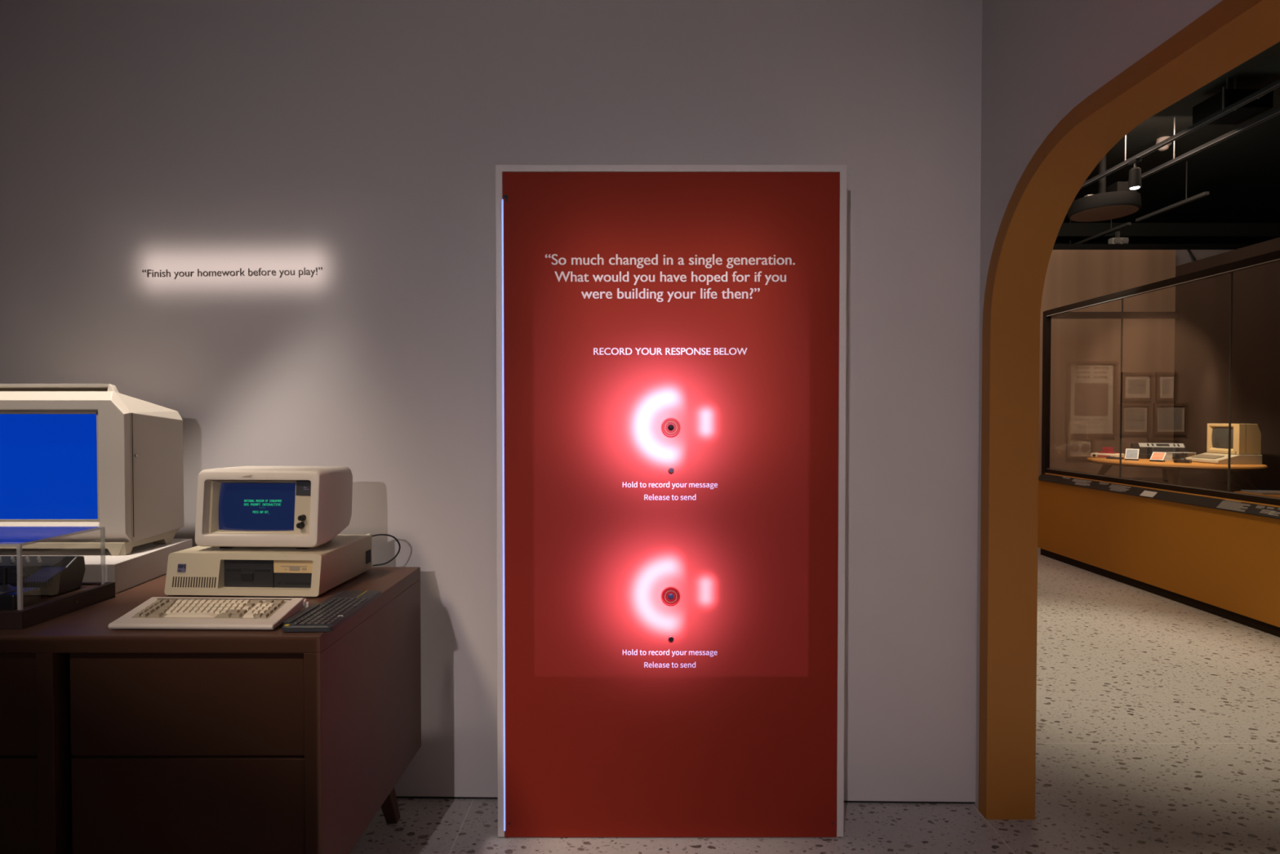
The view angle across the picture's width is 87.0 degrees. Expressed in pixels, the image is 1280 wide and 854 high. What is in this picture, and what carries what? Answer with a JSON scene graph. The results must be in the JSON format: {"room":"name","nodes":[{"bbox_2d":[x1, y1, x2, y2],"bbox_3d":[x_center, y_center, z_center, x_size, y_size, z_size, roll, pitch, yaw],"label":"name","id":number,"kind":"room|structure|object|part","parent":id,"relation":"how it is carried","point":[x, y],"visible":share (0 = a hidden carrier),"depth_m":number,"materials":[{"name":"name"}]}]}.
{"room":"museum","nodes":[
{"label":"museum","id":0,"kind":"room"},
{"bbox_2d":[0,0,982,801],"bbox_3d":[-1.425,-0.803,2.799,5.545,4.588,0.200,0,1,1],"label":"wall","id":1,"kind":"structure","parent":0,"point":[362,142],"depth_m":2.69,"materials":[{"name":"grey paint"}]},
{"bbox_2d":[142,266,322,279],"bbox_3d":[-1.634,-0.616,2.704,0.728,0.046,0.001,0,1,1],"label":"lettering","id":2,"kind":"object","parent":1,"relation":"attached to","point":[259,270],"depth_m":2.70,"materials":[{"name":"plastic"}]},
{"bbox_2d":[395,795,974,803],"bbox_3d":[-1.428,1.497,2.836,5.540,0.012,0.182,0,1,1],"label":"baseboard","id":3,"kind":"structure","parent":1,"relation":"attached to","point":[402,797],"depth_m":2.71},
{"bbox_2d":[349,546,1279,853],"bbox_3d":[3.500,1.516,5.026,17.000,0.100,18.000,0,1,0],"label":"floor","id":4,"kind":"structure","parent":0,"point":[1157,717],"depth_m":2.97,"materials":[{"name":"stone"}]},
{"bbox_2d":[0,566,421,853],"bbox_3d":[-1.968,1.026,2.184,2.264,0.975,0.825,0,1,0],"label":"sideboard","id":5,"kind":"object","parent":4,"relation":"on","point":[113,740],"visible":0.96,"depth_m":1.78,"materials":[{"name":"brown paint"}]},
{"bbox_3d":[-1.912,0.727,2.048,0.656,0.274,0.538,0,1,0],"label":"drawer","id":6,"kind":"part","parent":5,"relation":"part of","materials":[{"name":"brown paint"}]},
{"bbox_3d":[-1.912,1.027,2.053,0.656,0.313,0.538,0,1,0],"label":"drawer","id":7,"kind":"part","parent":5,"relation":"part of","materials":[{"name":"brown paint"}]},
{"bbox_2d":[0,526,115,629],"bbox_3d":[-2.061,0.428,1.977,0.798,0.228,0.325,0,1,0],"label":"display case","id":8,"kind":"object","parent":5,"relation":"on","point":[89,593],"visible":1,"depth_m":1.97,"materials":[{"name":"paint"}]},
{"bbox_2d":[0,567,40,609],"bbox_3d":[-1.802,0.448,1.890,0.175,0.108,0.085,0,1,0],"label":"joystick","id":9,"kind":"object","parent":8,"relation":"in","point":[11,597],"visible":1,"depth_m":1.88,"materials":[{"name":"grey plastic"}]},
{"bbox_2d":[0,555,85,597],"bbox_3d":[-1.930,0.446,2.030,0.410,0.108,0.144,0,1,0],"label":"game console","id":10,"kind":"object","parent":8,"relation":"in","point":[55,575],"visible":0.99,"depth_m":2.03,"materials":[{"name":"grey plastic"}]},
{"bbox_2d":[10,555,15,562],"bbox_3d":[-1.900,0.402,2.045,0.008,0.021,0.008,0,21,0],"label":"switch","id":11,"kind":"object","parent":10,"relation":"attached to","point":[12,558],"depth_m":2.04,"materials":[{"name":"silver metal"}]},
{"bbox_2d":[0,566,41,580],"bbox_3d":[-1.960,0.435,1.999,0.320,0.029,0.063,0,1,0],"label":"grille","id":12,"kind":"object","parent":10,"relation":"attached to","point":[15,573],"depth_m":2.00,"materials":[{"name":"black plastic"}]},
{"bbox_2d":[25,555,30,562],"bbox_3d":[-1.855,0.402,2.045,0.008,0.021,0.008,0,21,0],"label":"switch","id":13,"kind":"object","parent":10,"relation":"attached to","point":[27,558],"depth_m":2.04,"materials":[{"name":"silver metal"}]},
{"bbox_3d":[-1.938,0.408,2.053,0.365,0.025,0.037,0,1,0],"label":"switch panel","id":14,"kind":"part","parent":10,"relation":"part of","materials":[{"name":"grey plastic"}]},
{"bbox_2d":[36,555,41,562],"bbox_3d":[-1.820,0.402,2.045,0.008,0.021,0.008,0,21,0],"label":"switch","id":15,"kind":"object","parent":10,"relation":"attached to","point":[39,558],"depth_m":2.04,"materials":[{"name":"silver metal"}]},
{"bbox_3d":[-2.062,0.318,1.975,0.762,0.006,0.291,0,1,0],"label":"pane","id":16,"kind":"part","parent":8,"relation":"part of","materials":[{"name":"clear glass"}]},
{"bbox_3d":[-1.684,0.411,1.977,0.006,0.179,0.278,0,1,0],"label":"pane","id":17,"kind":"part","parent":8,"relation":"part of","materials":[{"name":"clear glass"}]},
{"bbox_2d":[0,538,192,593],"bbox_3d":[-2.221,0.486,2.402,1.058,0.097,0.452,0,1,0],"label":"display riser","id":18,"kind":"object","parent":5,"relation":"on","point":[147,562],"visible":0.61,"depth_m":2.33,"materials":[{"name":"white paint"}]},
{"bbox_2d":[0,383,183,555],"bbox_3d":[-2.157,0.143,2.448,0.814,0.589,0.297,0,1,0],"label":"computer monitor","id":19,"kind":"object","parent":18,"relation":"on","point":[72,455],"visible":0.96,"depth_m":2.32,"materials":[{"name":"beige plastic"}]},
{"bbox_3d":[-2.158,0.136,2.311,0.624,0.376,0.016,0,1,0],"label":"screen trim","id":20,"kind":"part","parent":19,"relation":"part of","materials":[{"name":"blue glass"}]},
{"bbox_2d":[0,383,118,392],"bbox_3d":[-2.158,-0.126,2.353,0.684,0.048,0.034,0,1,0],"label":"hood","id":21,"kind":"object","parent":19,"relation":"attached to","point":[4,388],"depth_m":2.34,"materials":[{"name":"beige plastic"}]},
{"bbox_3d":[-1.193,0.727,2.048,0.620,0.274,0.538,0,1,0],"label":"drawer","id":22,"kind":"part","parent":5,"relation":"part of","materials":[{"name":"brown paint"}]},
{"bbox_3d":[-1.193,1.027,2.053,0.620,0.313,0.538,0,1,0],"label":"drawer","id":23,"kind":"part","parent":5,"relation":"part of","materials":[{"name":"brown paint"}]},
{"bbox_2d":[107,596,309,629],"bbox_3d":[-1.199,0.519,1.888,0.471,0.050,0.177,0,1,1],"label":"keyboard","id":24,"kind":"object","parent":5,"relation":"on","point":[156,612],"visible":0.98,"depth_m":1.86,"materials":[{"name":"grey plastic"}]},
{"bbox_3d":[-0.972,0.511,1.962,0.007,0.024,0.022,0,1,1],"label":"tilt knob","id":25,"kind":"part","parent":24,"relation":"part of","materials":[{"name":"grey plastic"}]},
{"bbox_2d":[164,533,372,596],"bbox_3d":[-1.252,0.465,2.329,0.503,0.131,0.392,0,1,3],"label":"desktop computer","id":26,"kind":"object","parent":5,"relation":"on","point":[197,570],"visible":0.99,"depth_m":2.16,"materials":[{"name":"beige plastic"}]},
{"bbox_2d":[172,576,216,587],"bbox_3d":[-1.418,0.493,2.149,0.142,0.032,0.010,0,1,3],"label":"vent grille","id":27,"kind":"object","parent":26,"relation":"attached to","point":[177,581],"depth_m":2.15,"materials":[{"name":"beige plastic"}]},
{"bbox_2d":[195,466,352,549],"bbox_3d":[-1.239,0.269,2.313,0.414,0.262,0.265,0,1,3],"label":"monitor","id":28,"kind":"object","parent":26,"relation":"on","point":[300,507],"visible":1,"depth_m":2.22,"materials":[{"name":"grey plastic"}]},
{"bbox_3d":[-1.106,0.320,2.199,0.019,0.019,0.022,0,1,2],"label":"knob","id":29,"kind":"part","parent":28,"relation":"part of","materials":[{"name":"black plastic"}]},
{"bbox_3d":[-1.102,0.296,2.200,0.019,0.019,0.022,0,1,3],"label":"knob","id":30,"kind":"part","parent":28,"relation":"part of","materials":[{"name":"black plastic"}]},
{"bbox_3d":[-1.099,0.200,2.216,0.056,0.048,0.012,0,1,3],"label":"name plate","id":31,"kind":"part","parent":28,"relation":"part of","materials":[{"name":"grey plastic"}]},
{"bbox_2d":[365,549,371,564],"bbox_3d":[-0.996,0.475,2.475,0.004,0.047,0.037,0,1,3],"label":"switch","id":32,"kind":"object","parent":26,"relation":"attached to","point":[367,553],"depth_m":2.47,"materials":[{"name":"black plastic"}]},
{"bbox_2d":[282,590,381,632],"bbox_3d":[-0.893,0.532,1.974,0.144,0.020,0.372,0,1,-1],"label":"wireless keyboard","id":33,"kind":"object","parent":5,"relation":"on","point":[326,615],"visible":1,"depth_m":1.91,"materials":[{"name":"grey plastic"}]},
{"bbox_3d":[-0.858,0.905,2.173,0.044,0.641,0.805,0,1,0],"label":"panel","id":34,"kind":"part","parent":5,"relation":"part of","materials":[{"name":"brown paint"}]},
{"bbox_2d":[371,533,400,566],"bbox_3d":[-0.975,0.466,2.568,0.122,0.120,0.015,0,1,-27],"label":"power cable","id":35,"kind":"object","parent":5,"relation":"on","point":[393,536],"visible":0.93,"depth_m":2.58,"materials":[{"name":"black rubber"}]},
{"bbox_3d":[-0.965,1.363,2.532,0.083,0.290,0.140,0,1,0],"label":"leg","id":36,"kind":"part","parent":5,"relation":"part of","materials":[{"name":"brown paint"}]},
{"bbox_2d":[495,164,847,836],"bbox_3d":[0.113,0.278,2.554,1.269,2.451,0.223,0,1,0],"label":"panel","id":37,"kind":"object","parent":4,"relation":"on","point":[671,339],"visible":1,"depth_m":2.46,"materials":[{"name":"red laminate"},{"name":"white laminate"},{"name":"white vinyl"}]},
{"bbox_2d":[1037,237,1279,637],"bbox_3d":[5.242,-0.145,5.273,1.615,3.215,4.550,0,1,0],"label":"showcase","id":38,"kind":"object","parent":4,"relation":"on","point":[1199,543],"visible":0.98,"depth_m":6.43,"materials":[{"name":"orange paint"}]},
{"bbox_3d":[4.524,-0.346,7.515,0.057,1.878,0.060,0,1,0],"label":"corner post","id":39,"kind":"part","parent":38,"relation":"part of","materials":[{"name":"black metal"}]},
{"bbox_3d":[5.235,-1.241,7.500,1.470,0.068,0.060,0,1,0],"label":"rail","id":40,"kind":"part","parent":38,"relation":"part of","materials":[{"name":"black metal"}]},
{"bbox_2d":[1139,490,1157,497],"bbox_3d":[4.456,0.587,5.916,0.044,0.046,0.150,0,1,0],"label":"card","id":41,"kind":"object","parent":38,"relation":"on","point":[1145,493],"visible":1,"depth_m":5.91,"materials":[{"name":"white paper"}]},
{"bbox_3d":[4.478,0.594,5.284,0.085,0.073,4.547,0,1,0],"label":"label rail","id":42,"kind":"part","parent":38,"relation":"part of","materials":[{"name":"black metal"}]},
{"bbox_3d":[4.530,-1.222,5.239,0.060,0.060,4.517,0,1,0],"label":"rail","id":43,"kind":"part","parent":38,"relation":"part of","materials":[{"name":"brown laminate"}]},
{"bbox_3d":[4.560,0.565,5.284,0.080,0.130,4.547,0,1,0],"label":"sill","id":44,"kind":"part","parent":38,"relation":"part of","materials":[{"name":"black metal"}]},
{"bbox_3d":[4.501,-1.189,5.239,0.004,0.008,4.517,0,1,0],"label":"rail trim","id":45,"kind":"part","parent":38,"relation":"part of","materials":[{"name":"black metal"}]},
{"bbox_2d":[1086,452,1267,489],"bbox_3d":[5.280,0.415,6.728,1.290,0.325,1.580,0,1,0],"label":"table","id":46,"kind":"object","parent":38,"relation":"on","point":[1170,468],"depth_m":6.26,"materials":[{"name":"brown wood"}]},
{"bbox_3d":[4.955,0.470,7.197,0.087,0.201,0.194,0,1,-27],"label":"leg","id":47,"kind":"part","parent":46,"relation":"part of","materials":[{"name":"brown wood"}]},
{"bbox_2d":[1090,446,1124,457],"bbox_3d":[4.988,0.273,7.204,0.184,0.115,0.260,-1,1,-35],"label":"console","id":48,"kind":"object","parent":46,"relation":"on","point":[1106,451],"visible":0.92,"depth_m":7.18,"materials":[{"name":"beige plastic"}]},
{"bbox_3d":[4.998,0.274,7.211,0.120,0.016,0.150,-1,1,-35],"label":"plate","id":49,"kind":"part","parent":48,"relation":"part of","materials":[{"name":"plastic"}]},
{"bbox_2d":[1106,456,1124,459],"bbox_3d":[4.930,0.321,7.006,0.060,0.025,0.140,-1,1,-30],"label":"game controller","id":50,"kind":"object","parent":46,"relation":"on","point":[1107,457],"visible":0.82,"depth_m":6.99,"materials":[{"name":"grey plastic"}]},
{"bbox_2d":[1124,448,1139,460],"bbox_3d":[4.989,0.279,6.844,0.110,0.115,0.073,1,1,45],"label":"label","id":51,"kind":"object","parent":46,"relation":"on","point":[1131,454],"visible":1,"depth_m":6.84,"materials":[{"name":"white paper"}]},
{"bbox_2d":[1125,448,1137,457],"bbox_3d":[4.986,0.271,6.842,0.094,0.099,0.002,1,-29,45],"label":"print","id":52,"kind":"object","parent":51,"relation":"on","point":[1131,453],"depth_m":6.84},
{"bbox_2d":[1149,452,1166,462],"bbox_3d":[5.104,0.294,6.649,0.102,0.090,0.110,-1,1,-35],"label":"label","id":53,"kind":"object","parent":46,"relation":"on","point":[1156,456],"visible":1,"depth_m":6.64,"materials":[{"name":"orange paper"}]},
{"bbox_2d":[1151,452,1164,459],"bbox_3d":[5.103,0.285,6.649,0.099,0.002,0.094,-46,25,-25],"label":"print","id":54,"kind":"object","parent":53,"relation":"on","point":[1156,455],"depth_m":6.65},
{"bbox_2d":[1130,442,1191,459],"bbox_3d":[5.468,0.252,7.101,0.460,0.159,0.250,0,1,25],"label":"console","id":55,"kind":"object","parent":46,"relation":"on","point":[1146,450],"visible":0.7,"depth_m":7.07,"materials":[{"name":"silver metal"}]},
{"bbox_2d":[1146,443,1179,446],"bbox_3d":[5.521,0.191,7.124,0.275,0.025,0.042,0,1,25],"label":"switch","id":56,"kind":"object","parent":55,"relation":"attached to","point":[1148,444],"depth_m":7.12,"materials":[{"name":"white plastic"}]},
{"bbox_3d":[5.605,0.470,7.197,0.087,0.201,0.194,0,1,27],"label":"leg","id":57,"kind":"part","parent":46,"relation":"part of","materials":[{"name":"brown wood"}]},
{"bbox_3d":[4.955,0.485,6.261,0.087,0.201,0.194,0,1,27],"label":"leg","id":58,"kind":"part","parent":46,"relation":"part of","materials":[{"name":"brown wood"}]},
{"bbox_3d":[5.380,0.295,6.726,0.240,0.085,0.100,0,1,0],"label":"acrylic bracket","id":59,"kind":"part","parent":46,"relation":"part of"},
{"bbox_2d":[1173,452,1191,462],"bbox_3d":[5.200,0.294,6.466,0.110,0.096,0.120,-1,1,-40],"label":"joystick","id":60,"kind":"object","parent":46,"relation":"on","point":[1182,460],"visible":1,"depth_m":6.44,"materials":[{"name":"plastic"}]},
{"bbox_2d":[1185,423,1262,464],"bbox_3d":[5.560,0.155,6.444,0.399,0.375,0.400,0,1,2],"label":"computer","id":61,"kind":"object","parent":46,"relation":"on","point":[1246,438],"visible":0.96,"depth_m":6.28,"materials":[{"name":"beige plastic"}]},
{"bbox_2d":[1206,423,1261,453],"bbox_3d":[5.657,0.109,6.440,0.218,0.283,0.376,0,1,0],"label":"monitor","id":62,"kind":"object","parent":61,"relation":"on","point":[1246,438],"depth_m":6.30,"materials":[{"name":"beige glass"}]},
{"bbox_3d":[5.605,0.485,6.261,0.087,0.201,0.194,0,1,-27],"label":"leg","id":63,"kind":"part","parent":46,"relation":"part of","materials":[{"name":"brown wood"}]},
{"bbox_3d":[6.010,-0.145,5.273,0.080,3.215,4.550,0,1,0],"label":"panel","id":64,"kind":"part","parent":38,"relation":"part of","materials":[{"name":"clear glass"}]},
{"bbox_2d":[1234,491,1279,497],"bbox_3d":[5.150,0.563,4.240,1.200,0.112,1.860,0,1,0],"label":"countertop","id":65,"kind":"structure","parent":38,"relation":"on","point":[1242,492],"depth_m":4.96,"materials":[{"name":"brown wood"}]},
{"bbox_2d":[1240,489,1279,494],"bbox_3d":[4.740,0.489,5.059,0.280,0.009,0.220,0,1,8],"label":"magazine","id":66,"kind":"object","parent":65,"relation":"on","point":[1259,491],"visible":1,"depth_m":5.05,"materials":[{"name":"grey paper"}]},
{"bbox_2d":[1257,490,1279,493],"bbox_3d":[4.739,0.485,5.054,0.240,0.001,0.170,0,1,8],"label":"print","id":67,"kind":"object","parent":66,"relation":"on","point":[1258,491],"depth_m":5.04},
{"bbox_2d":[974,0,1222,807],"bbox_3d":[1.425,-0.743,-0.425,0.176,4.600,6.175,0,1,0],"label":"wall","id":68,"kind":"structure","parent":0,"point":[1041,59],"depth_m":2.28,"materials":[{"name":"grey paint"}]},
{"bbox_2d":[977,0,1279,819],"bbox_3d":[1.423,0.279,1.363,0.188,2.497,2.536,0,1,0],"label":"trim","id":69,"kind":"structure","parent":68,"relation":"attached to","point":[1231,33],"depth_m":2.56,"materials":[{"name":"orange paint"}]},
{"bbox_2d":[1038,249,1175,477],"bbox_3d":[2.860,-0.408,8.594,7.720,3.630,0.200,0,1,0],"label":"wall","id":70,"kind":"structure","parent":0,"point":[1086,353],"depth_m":8.49,"materials":[{"name":"beige wood"}]},
{"bbox_2d":[1054,242,1259,244],"bbox_3d":[5.000,-0.962,12.086,14.000,4.620,0.200,0,1,0],"label":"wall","id":71,"kind":"structure","parent":0,"point":[1055,242],"depth_m":11.95,"materials":[{"name":"black paint"}]},
{"bbox_2d":[1054,41,1279,242],"bbox_3d":[6.775,-3.203,5.547,10.450,0.080,13.200,0,1,0],"label":"ceiling","id":72,"kind":"structure","parent":0,"point":[1240,173],"depth_m":8.25,"materials":[{"name":"black paint"}]},
{"bbox_2d":[1067,155,1142,222],"bbox_3d":[5.160,-2.803,7.504,0.680,0.864,0.680,0,1,0],"label":"speaker","id":73,"kind":"object","parent":72,"relation":"hanging from","point":[1114,201],"visible":0.96,"depth_m":7.41},
{"bbox_2d":[1070,160,1208,244],"bbox_3d":[6.600,-2.974,9.152,0.050,0.498,2.600,0,1,0],"label":"track","id":74,"kind":"object","parent":72,"relation":"hanging from","point":[1186,200],"visible":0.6,"depth_m":8.69,"materials":[{"name":"grey metal"}]},
{"bbox_3d":[6.600,-2.753,9.780,0.050,0.036,1.350,0,1,0],"label":"rail","id":75,"kind":"part","parent":74,"relation":"part of","materials":[{"name":"grey metal"}]},
{"bbox_2d":[1107,231,1128,244],"bbox_3d":[6.630,-2.606,9.342,0.220,0.200,0.132,0,1,0],"label":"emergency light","id":76,"kind":"object","parent":74,"relation":"attached to","point":[1117,240],"visible":0.85,"depth_m":9.31,"materials":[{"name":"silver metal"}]},
{"bbox_3d":[6.600,-2.731,8.406,0.050,0.036,1.100,0,1,0],"label":"rail","id":77,"kind":"part","parent":74,"relation":"part of","materials":[{"name":"grey metal"}]},
{"bbox_2d":[1155,136,1171,151],"bbox_3d":[5.800,-3.129,7.479,0.144,0.132,0.144,0,1,0],"label":"smoke detector","id":78,"kind":"object","parent":72,"relation":"attached to","point":[1161,139],"visible":0.65,"depth_m":7.44,"materials":[{"name":"white plastic"}]},
{"bbox_2d":[1066,107,1279,214],"bbox_3d":[5.500,-2.952,6.952,0.044,0.469,6.000,0,1,0],"label":"track","id":79,"kind":"object","parent":72,"relation":"hanging from","point":[1277,112],"visible":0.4,"depth_m":6.49,"materials":[{"name":"grey metal"}]},
{"bbox_2d":[1080,79,1279,189],"bbox_3d":[5.000,-2.942,6.952,0.044,0.489,6.000,0,1,0],"label":"track","id":80,"kind":"object","parent":72,"relation":"hanging from","point":[1275,85],"visible":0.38,"depth_m":6.12,"materials":[{"name":"grey metal"}]},
{"bbox_2d":[1128,158,1142,190],"bbox_3d":[5.000,-2.550,6.819,0.110,0.292,0.110,0,1,0],"label":"track spotlight","id":81,"kind":"object","parent":80,"relation":"hanging from","point":[1135,173],"visible":1,"depth_m":6.79,"materials":[{"name":"grey metal"}]},
{"bbox_2d":[1192,78,1273,124],"bbox_3d":[5.478,-3.006,6.242,0.492,0.338,0.378,0,1,0],"label":"ceiling projector","id":82,"kind":"object","parent":72,"relation":"hanging from","point":[1226,97],"visible":0.67,"depth_m":6.15,"materials":[{"name":"black paint"}]},
{"bbox_2d":[1055,222,1279,240],"bbox_3d":[6.600,-2.972,10.277,8.800,0.200,0.250,0,1,0],"label":"beam","id":83,"kind":"structure","parent":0,"point":[1068,231],"depth_m":10.15,"materials":[{"name":"black metal"}]},
{"bbox_2d":[1173,249,1233,441],"bbox_3d":[8.860,-0.425,8.704,4.280,3.660,0.180,0,1,0],"label":"wall","id":84,"kind":"structure","parent":0,"point":[1182,256],"depth_m":8.59,"materials":[{"name":"grey paint"}]},
{"bbox_2d":[1053,244,1253,249],"bbox_3d":[6.275,-2.307,8.823,9.450,0.100,0.280,0,1,0],"label":"trim","id":85,"kind":"structure","parent":84,"relation":"attached to","point":[1056,246],"depth_m":8.68,"materials":[{"name":"black paint"}]},
{"bbox_2d":[1181,248,1196,261],"bbox_3d":[6.975,-2.176,8.594,0.076,0.257,0.225,0,1,-16],"label":"cable","id":86,"kind":"object","parent":84,"relation":"hanging from","point":[1187,249],"visible":0.85,"depth_m":8.53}
]}

